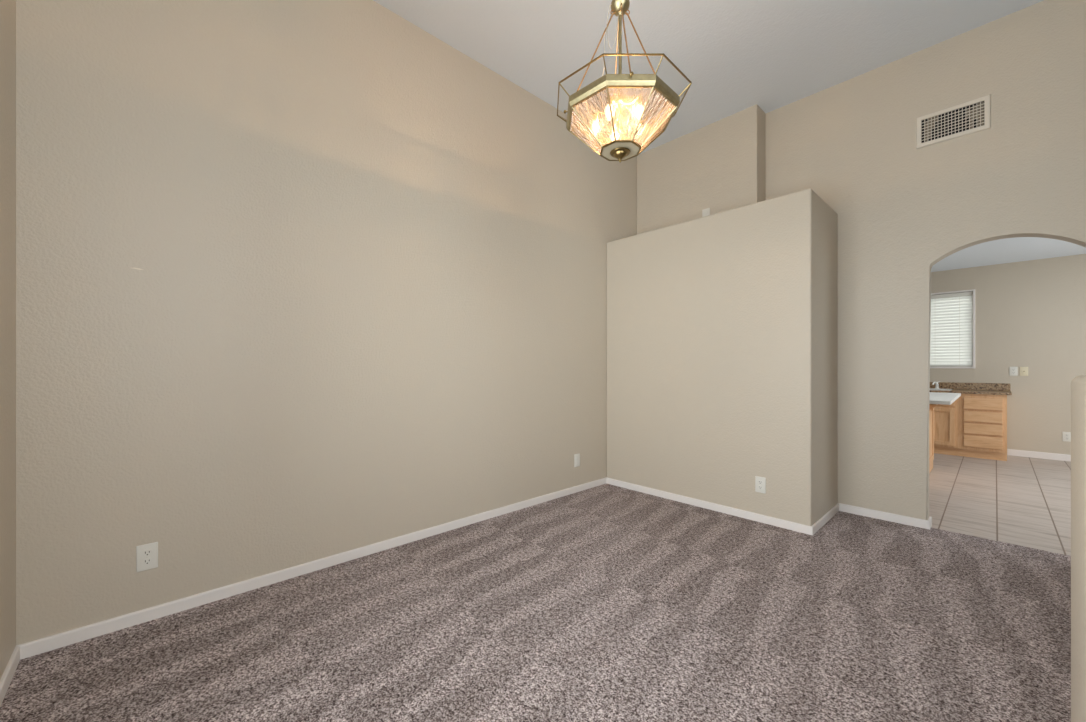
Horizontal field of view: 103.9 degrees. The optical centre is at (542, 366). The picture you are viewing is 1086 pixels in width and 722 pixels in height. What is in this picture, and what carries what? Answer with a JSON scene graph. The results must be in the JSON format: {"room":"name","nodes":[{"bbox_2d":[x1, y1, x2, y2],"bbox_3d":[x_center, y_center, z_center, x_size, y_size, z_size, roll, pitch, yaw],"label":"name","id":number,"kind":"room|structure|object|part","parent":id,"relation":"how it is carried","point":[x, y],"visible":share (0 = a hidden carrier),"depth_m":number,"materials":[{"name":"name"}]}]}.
{"room":"empty dining room","nodes":[
{"label":"empty dining room","id":0,"kind":"room"},
{"bbox_2d":[0,0,15,678],"bbox_3d":[-0.751,-0.555,0.179,0.120,3.610,3.970,0,0,-43],"label":"wall","id":1,"kind":"structure","parent":0,"point":[7,7],"depth_m":1.55,"materials":[{"name":"beige paint"}]},
{"bbox_2d":[0,646,19,706],"bbox_3d":[-0.699,1.127,0.220,0.012,0.066,3.958,0,0,-43],"label":"baseboard","id":2,"kind":"structure","parent":1,"relation":"attached to","point":[11,667],"depth_m":1.54,"materials":[{"name":"white paint"}]},
{"bbox_2d":[16,0,636,644],"bbox_3d":[-0.502,-0.555,3.220,4.649,3.610,0.120,0,0,-43],"label":"wall","id":3,"kind":"structure","parent":0,"point":[367,304],"depth_m":2.27,"materials":[{"name":"beige paint"}]},
{"bbox_2d":[136,542,157,571],"bbox_3d":[-1.789,0.861,1.922,0.072,0.117,0.009,0,0,-43],"label":"wall outlet","id":4,"kind":"object","parent":3,"relation":"attached to","point":[146,554],"visible":1,"depth_m":1.92,"materials":[{"name":"white plastic"}]},
{"bbox_2d":[142,558,151,564],"bbox_3d":[-1.787,0.880,1.920,0.034,0.027,0.004,0,0,-43],"label":"receptacle","id":5,"kind":"object","parent":4,"relation":"attached to","point":[145,561],"depth_m":1.92,"materials":[{"name":"white plastic"}]},
{"bbox_2d":[142,549,151,555],"bbox_3d":[-1.787,0.842,1.920,0.034,0.027,0.004,0,0,-43],"label":"receptacle","id":6,"kind":"object","parent":4,"relation":"attached to","point":[145,552],"depth_m":1.92,"materials":[{"name":"white plastic"}]},
{"bbox_2d":[16,477,606,659],"bbox_3d":[-0.717,1.127,2.928,3.694,0.066,0.012,0,0,-43],"label":"baseboard","id":7,"kind":"structure","parent":3,"relation":"attached to","point":[42,645],"depth_m":2.19,"materials":[{"name":"white paint"}]},
{"bbox_2d":[574,453,579,466],"bbox_3d":[0.314,0.860,3.899,0.072,0.117,0.009,0,0,-43],"label":"wall jack","id":8,"kind":"object","parent":3,"relation":"attached to","point":[576,456],"visible":1,"depth_m":3.89,"materials":[{"name":"white plastic"}]},
{"bbox_2d":[0,453,1070,721],"bbox_3d":[2.896,1.200,2.654,8.824,0.100,6.740,0,0,-43],"label":"floor","id":9,"kind":"structure","parent":0,"point":[606,602],"depth_m":1.86,"materials":[{"name":"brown carpet"}]},
{"bbox_2d":[929,409,933,473],"bbox_3d":[3.663,0.750,4.834,1.120,0.800,1.076,0,0,-43],"label":"kitchen island","id":10,"kind":"object","parent":9,"relation":"on","point":[931,414],"visible":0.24,"depth_m":4.71,"materials":[{"name":"brown wood"}]},
{"bbox_2d":[929,392,960,411],"bbox_3d":[3.647,0.395,4.720,1.620,0.190,1.358,0,0,-43],"label":"island countertop","id":11,"kind":"structure","parent":10,"relation":"on","point":[936,398],"depth_m":4.11,"materials":[{"name":"white stone"}]},
{"bbox_2d":[934,398,958,455],"bbox_3d":[5.229,0.750,5.986,0.618,0.809,0.921,0,0,-43],"label":"base cabinet","id":12,"kind":"object","parent":9,"relation":"on","point":[946,417],"visible":0.23,"depth_m":5.53,"materials":[{"name":"brown wood"}]},
{"bbox_3d":[5.223,0.781,5.564,0.004,0.391,0.149,0,0,-43],"label":"door panel","id":13,"kind":"part","parent":12,"relation":"part of","materials":[{"name":"brown wood"}]},
{"bbox_3d":[5.219,0.781,5.560,0.019,0.487,0.245,0,0,-43],"label":"door","id":14,"kind":"part","parent":12,"relation":"part of","materials":[{"name":"brown wood"}]},
{"bbox_2d":[930,382,1011,394],"bbox_3d":[5.374,0.283,5.823,0.632,0.122,1.398,0,0,-43],"label":"countertop","id":15,"kind":"structure","parent":12,"relation":"on","point":[963,388],"depth_m":5.63,"materials":[{"name":"brown stone"}]},
{"bbox_2d":[932,381,939,388],"bbox_3d":[5.457,0.258,5.920,0.167,0.101,0.053,0,0,-22],"label":"faucet","id":16,"kind":"object","parent":15,"relation":"on","point":[936,383],"visible":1,"depth_m":5.93,"materials":[{"name":"white metal"}]},
{"bbox_2d":[930,388,951,390],"bbox_3d":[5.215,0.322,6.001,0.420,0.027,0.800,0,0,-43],"label":"sink","id":17,"kind":"object","parent":15,"relation":"in","point":[930,388],"visible":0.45,"depth_m":5.69,"materials":[{"name":"white ceramic"}]},
{"bbox_2d":[959,394,1006,460],"bbox_3d":[5.686,0.750,5.495,0.625,0.809,0.418,0,0,-43],"label":"base cabinet","id":18,"kind":"object","parent":9,"relation":"on","point":[982,417],"visible":0.98,"depth_m":5.28,"materials":[{"name":"brown wood"}]},
{"bbox_3d":[5.470,0.941,5.287,0.026,0.150,0.346,0,0,-43],"label":"drawer","id":19,"kind":"part","parent":18,"relation":"part of","materials":[{"name":"brown wood"}]},
{"bbox_3d":[5.470,0.781,5.287,0.026,0.138,0.346,0,0,-43],"label":"drawer","id":20,"kind":"part","parent":18,"relation":"part of","materials":[{"name":"brown wood"}]},
{"bbox_3d":[5.470,0.629,5.287,0.026,0.138,0.346,0,0,-43],"label":"drawer","id":21,"kind":"part","parent":18,"relation":"part of","materials":[{"name":"brown wood"}]},
{"bbox_3d":[5.470,0.468,5.287,0.026,0.146,0.346,0,0,-43],"label":"drawer","id":22,"kind":"part","parent":18,"relation":"part of","materials":[{"name":"brown wood"}]},
{"bbox_2d":[637,104,764,233],"bbox_3d":[1.496,-1.752,4.176,0.201,1.056,1.227,0,0,-43],"label":"wall","id":23,"kind":"structure","parent":0,"point":[719,166],"depth_m":4.01,"materials":[{"name":"beige paint"}]},
{"bbox_2d":[702,208,709,216],"bbox_3d":[1.528,-1.422,3.987,0.010,0.117,0.072,0,0,-43],"label":"wall jack","id":24,"kind":"object","parent":23,"relation":"attached to","point":[705,212],"visible":0.5,"depth_m":3.98,"materials":[{"name":"white plastic"}]},
{"bbox_2d":[373,0,1043,153],"bbox_3d":[1.570,-2.310,1.017,4.649,0.100,6.170,0,0,-43],"label":"ceiling","id":25,"kind":"structure","parent":0,"point":[736,56],"depth_m":2.91,"materials":[{"name":"white paint"}]},
{"bbox_2d":[557,0,691,162],"bbox_3d":[0.325,-1.559,1.790,0.527,1.400,0.527,0,0,0],"label":"chandelier","id":26,"kind":"object","parent":25,"relation":"hanging from","point":[618,116],"visible":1,"depth_m":1.68,"materials":[{"name":"gold metal"}]},
{"bbox_3d":[0.182,-0.976,1.790,0.129,0.134,0.173,0,0,0],"label":"rippled glass panel","id":27,"kind":"part","parent":26,"relation":"part of","materials":[{"name":"beige glass"}]},
{"bbox_3d":[0.224,-0.976,1.689,0.173,0.134,0.129,0,0,45],"label":"rippled glass panel","id":28,"kind":"part","parent":26,"relation":"part of","materials":[{"name":"beige glass"}]},
{"bbox_3d":[0.209,-1.287,1.790,0.195,0.432,0.007,0,0,0],"label":"hanging rod","id":29,"kind":"part","parent":26,"relation":"part of","materials":[{"name":"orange metal"}]},
{"bbox_3d":[0.278,-1.325,1.793,0.078,0.451,0.037,0,0,0],"label":"lamp cord","id":30,"kind":"part","parent":26,"relation":"part of","materials":[{"name":"gold metal"}]},
{"bbox_3d":[0.325,-1.287,1.907,0.007,0.432,0.195,0,0,0],"label":"hanging rod","id":31,"kind":"part","parent":26,"relation":"part of","materials":[{"name":"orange metal"}]},
{"bbox_3d":[0.325,-1.280,1.790,0.056,0.410,0.055,0,0,0],"label":"stem","id":32,"kind":"part","parent":26,"relation":"part of","materials":[{"name":"gold metal"}]},
{"bbox_3d":[0.325,-0.907,1.790,0.153,0.001,0.153,0,0,0],"label":"plate","id":33,"kind":"part","parent":26,"relation":"part of","materials":[{"name":"metal"}]},
{"bbox_3d":[0.325,-1.287,1.674,0.007,0.432,0.195,0,0,0],"label":"hanging rod","id":34,"kind":"part","parent":26,"relation":"part of","materials":[{"name":"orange metal"}]},
{"bbox_3d":[0.325,-0.976,1.647,0.173,0.134,0.129,0,0,0],"label":"rippled glass panel","id":35,"kind":"part","parent":26,"relation":"part of","materials":[{"name":"beige glass"}]},
{"bbox_3d":[0.441,-1.287,1.790,0.195,0.432,0.007,0,0,0],"label":"hanging rod","id":36,"kind":"part","parent":26,"relation":"part of","materials":[{"name":"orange metal"}]},
{"bbox_3d":[0.426,-0.976,1.689,0.173,0.134,0.129,0,0,-45],"label":"rippled glass panel","id":37,"kind":"part","parent":26,"relation":"part of","materials":[{"name":"beige glass"}]},
{"bbox_3d":[0.468,-0.976,1.790,0.129,0.134,0.173,0,0,0],"label":"rippled glass panel","id":38,"kind":"part","parent":26,"relation":"part of","materials":[{"name":"beige glass"}]},
{"bbox_3d":[0.565,-1.101,1.790,0.043,0.041,0.216,0,0,0],"label":"clear glass panel","id":39,"kind":"part","parent":26,"relation":"part of","materials":[{"name":"clear glass"}]},
{"bbox_2d":[606,189,836,534],"bbox_3d":[1.492,-0.028,3.792,0.733,2.395,1.781,0,0,-43],"label":"wall","id":40,"kind":"structure","parent":0,"point":[722,326],"depth_m":3.32,"materials":[{"name":"beige paint"}]},
{"bbox_2d":[755,476,765,493],"bbox_3d":[1.608,0.875,3.144,0.009,0.117,0.072,0,0,-43],"label":"wall outlet","id":41,"kind":"object","parent":40,"relation":"attached to","point":[760,482],"visible":1,"depth_m":3.14,"materials":[{"name":"white plastic"}]},
{"bbox_2d":[812,503,838,534],"bbox_3d":[2.102,1.127,3.151,0.720,0.066,0.012,0,0,-43],"label":"baseboard","id":42,"kind":"structure","parent":40,"relation":"attached to","point":[823,520],"depth_m":3.11,"materials":[{"name":"white paint"}]},
{"bbox_2d":[765,0,1085,519],"bbox_3d":[3.222,-0.555,2.570,0.115,3.610,5.930,0,0,-43],"label":"wall","id":43,"kind":"structure","parent":0,"point":[902,209],"depth_m":3.06,"materials":[{"name":"beige paint"}]},
{"bbox_2d":[839,503,927,528],"bbox_3d":[2.545,1.125,3.197,0.012,0.070,0.527,0,0,-43],"label":"baseboard","id":44,"kind":"structure","parent":43,"relation":"attached to","point":[921,523],"depth_m":3.18,"materials":[{"name":"white paint"}]},
{"bbox_2d":[928,516,931,529],"bbox_3d":[2.772,1.125,3.047,0.137,0.070,0.015,0,0,-43],"label":"baseboard","id":45,"kind":"structure","parent":43,"relation":"attached to","point":[930,517],"depth_m":3.02,"materials":[{"name":"white paint"}]},
{"bbox_2d":[916,94,990,148],"bbox_3d":[2.806,-1.674,2.918,0.014,0.224,0.371,0,0,-43],"label":"air vent","id":46,"kind":"object","parent":43,"relation":"in","point":[973,116],"visible":1,"depth_m":2.91,"materials":[{"name":"white metal"}]},
{"bbox_3d":[2.721,-1.662,3.016,0.001,0.139,0.012,0,0,-43],"label":"damper blade","id":47,"kind":"part","parent":46,"relation":"part of","materials":[{"name":"grey metal"}]},
{"bbox_3d":[2.733,-1.682,3.003,0.001,0.148,0.012,0,0,-43],"label":"damper blade","id":48,"kind":"part","parent":46,"relation":"part of","materials":[{"name":"grey metal"}]},
{"bbox_3d":[2.875,-1.658,2.852,0.001,0.131,0.012,0,0,-43],"label":"damper blade","id":49,"kind":"part","parent":46,"relation":"part of","materials":[{"name":"grey metal"}]},
{"bbox_3d":[2.898,-1.674,2.827,0.001,0.164,0.012,0,0,-43],"label":"damper blade","id":50,"kind":"part","parent":46,"relation":"part of","materials":[{"name":"grey metal"}]},
{"bbox_3d":[2.910,-1.672,2.814,0.001,0.160,0.012,0,0,-43],"label":"damper blade","id":51,"kind":"part","parent":46,"relation":"part of","materials":[{"name":"grey metal"}]},
{"bbox_2d":[930,254,1085,454],"bbox_3d":[5.998,-0.075,5.708,0.120,2.650,6.300,0,0,-43],"label":"wall","id":52,"kind":"structure","parent":0,"point":[1031,314],"depth_m":5.41,"materials":[{"name":"beige paint"}]},
{"bbox_2d":[930,289,974,367],"bbox_3d":[5.470,-0.510,6.258,0.136,1.074,1.259,0,0,-43],"label":"window","id":53,"kind":"structure","parent":52,"relation":"in","point":[972,290],"depth_m":5.77,"materials":[{"name":"white paint"}]},
{"bbox_2d":[930,292,972,366],"bbox_3d":[5.449,-0.508,6.239,0.058,1.025,1.209,0,0,-43],"label":"window blind","id":54,"kind":"object","parent":53,"relation":"attached to","point":[951,326],"visible":0.44,"depth_m":5.94,"materials":[{"name":"white plastic"}]},
{"bbox_3d":[5.453,-0.011,6.243,0.034,0.029,1.195,0,0,-43],"label":"rail","id":55,"kind":"part","parent":54,"relation":"part of","materials":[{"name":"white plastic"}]},
{"bbox_3d":[5.756,-0.492,5.872,0.003,0.965,0.003,0,0,-43],"label":"ladder cord","id":56,"kind":"part","parent":54,"relation":"part of","materials":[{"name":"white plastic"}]},
{"bbox_2d":[930,382,1010,390],"bbox_3d":[5.596,0.270,6.032,0.022,0.096,1.398,0,0,-43],"label":"backsplash","id":57,"kind":"structure","parent":52,"relation":"attached to","point":[942,385],"depth_m":5.75,"materials":[{"name":"brown stone"}]},
{"bbox_2d":[1009,367,1017,375],"bbox_3d":[6.098,0.062,5.508,0.009,0.117,0.072,0,0,-43],"label":"wall outlet","id":58,"kind":"object","parent":52,"relation":"attached to","point":[1013,371],"visible":1,"depth_m":5.51,"materials":[{"name":"white plastic"}]},
{"bbox_2d":[1020,367,1027,375],"bbox_3d":[6.157,0.062,5.440,0.016,0.117,0.072,0,0,-43],"label":"cable plate","id":59,"kind":"object","parent":52,"relation":"attached to","point":[1023,370],"visible":1,"depth_m":5.44,"materials":[{"name":"beige plastic"}]},
{"bbox_2d":[1007,449,1070,460],"bbox_3d":[7.084,1.117,4.457,0.012,0.085,2.990,0,0,-43],"label":"baseboard","id":60,"kind":"structure","parent":52,"relation":"attached to","point":[1053,456],"depth_m":5.34,"materials":[{"name":"white paint"}]},
{"bbox_2d":[1062,432,1070,441],"bbox_3d":[6.398,0.858,5.189,0.009,0.117,0.072,0,0,-43],"label":"wall outlet","id":61,"kind":"object","parent":52,"relation":"attached to","point":[1066,436],"visible":0.81,"depth_m":5.19,"materials":[{"name":"white plastic"}]},
{"bbox_2d":[931,237,1085,271],"bbox_3d":[4.521,-1.400,4.319,4.175,0.100,6.540,0,0,-43],"label":"ceiling","id":62,"kind":"structure","parent":0,"point":[1017,249],"depth_m":5.03,"materials":[{"name":"white paint"}]},
{"bbox_2d":[1071,375,1085,721],"bbox_3d":[2.178,0.594,-0.309,0.250,1.152,3.206,0,0,-43],"label":"wall","id":63,"kind":"structure","parent":0,"point":[1078,384],"depth_m":0.86,"materials":[{"name":"beige paint"}]}
]}

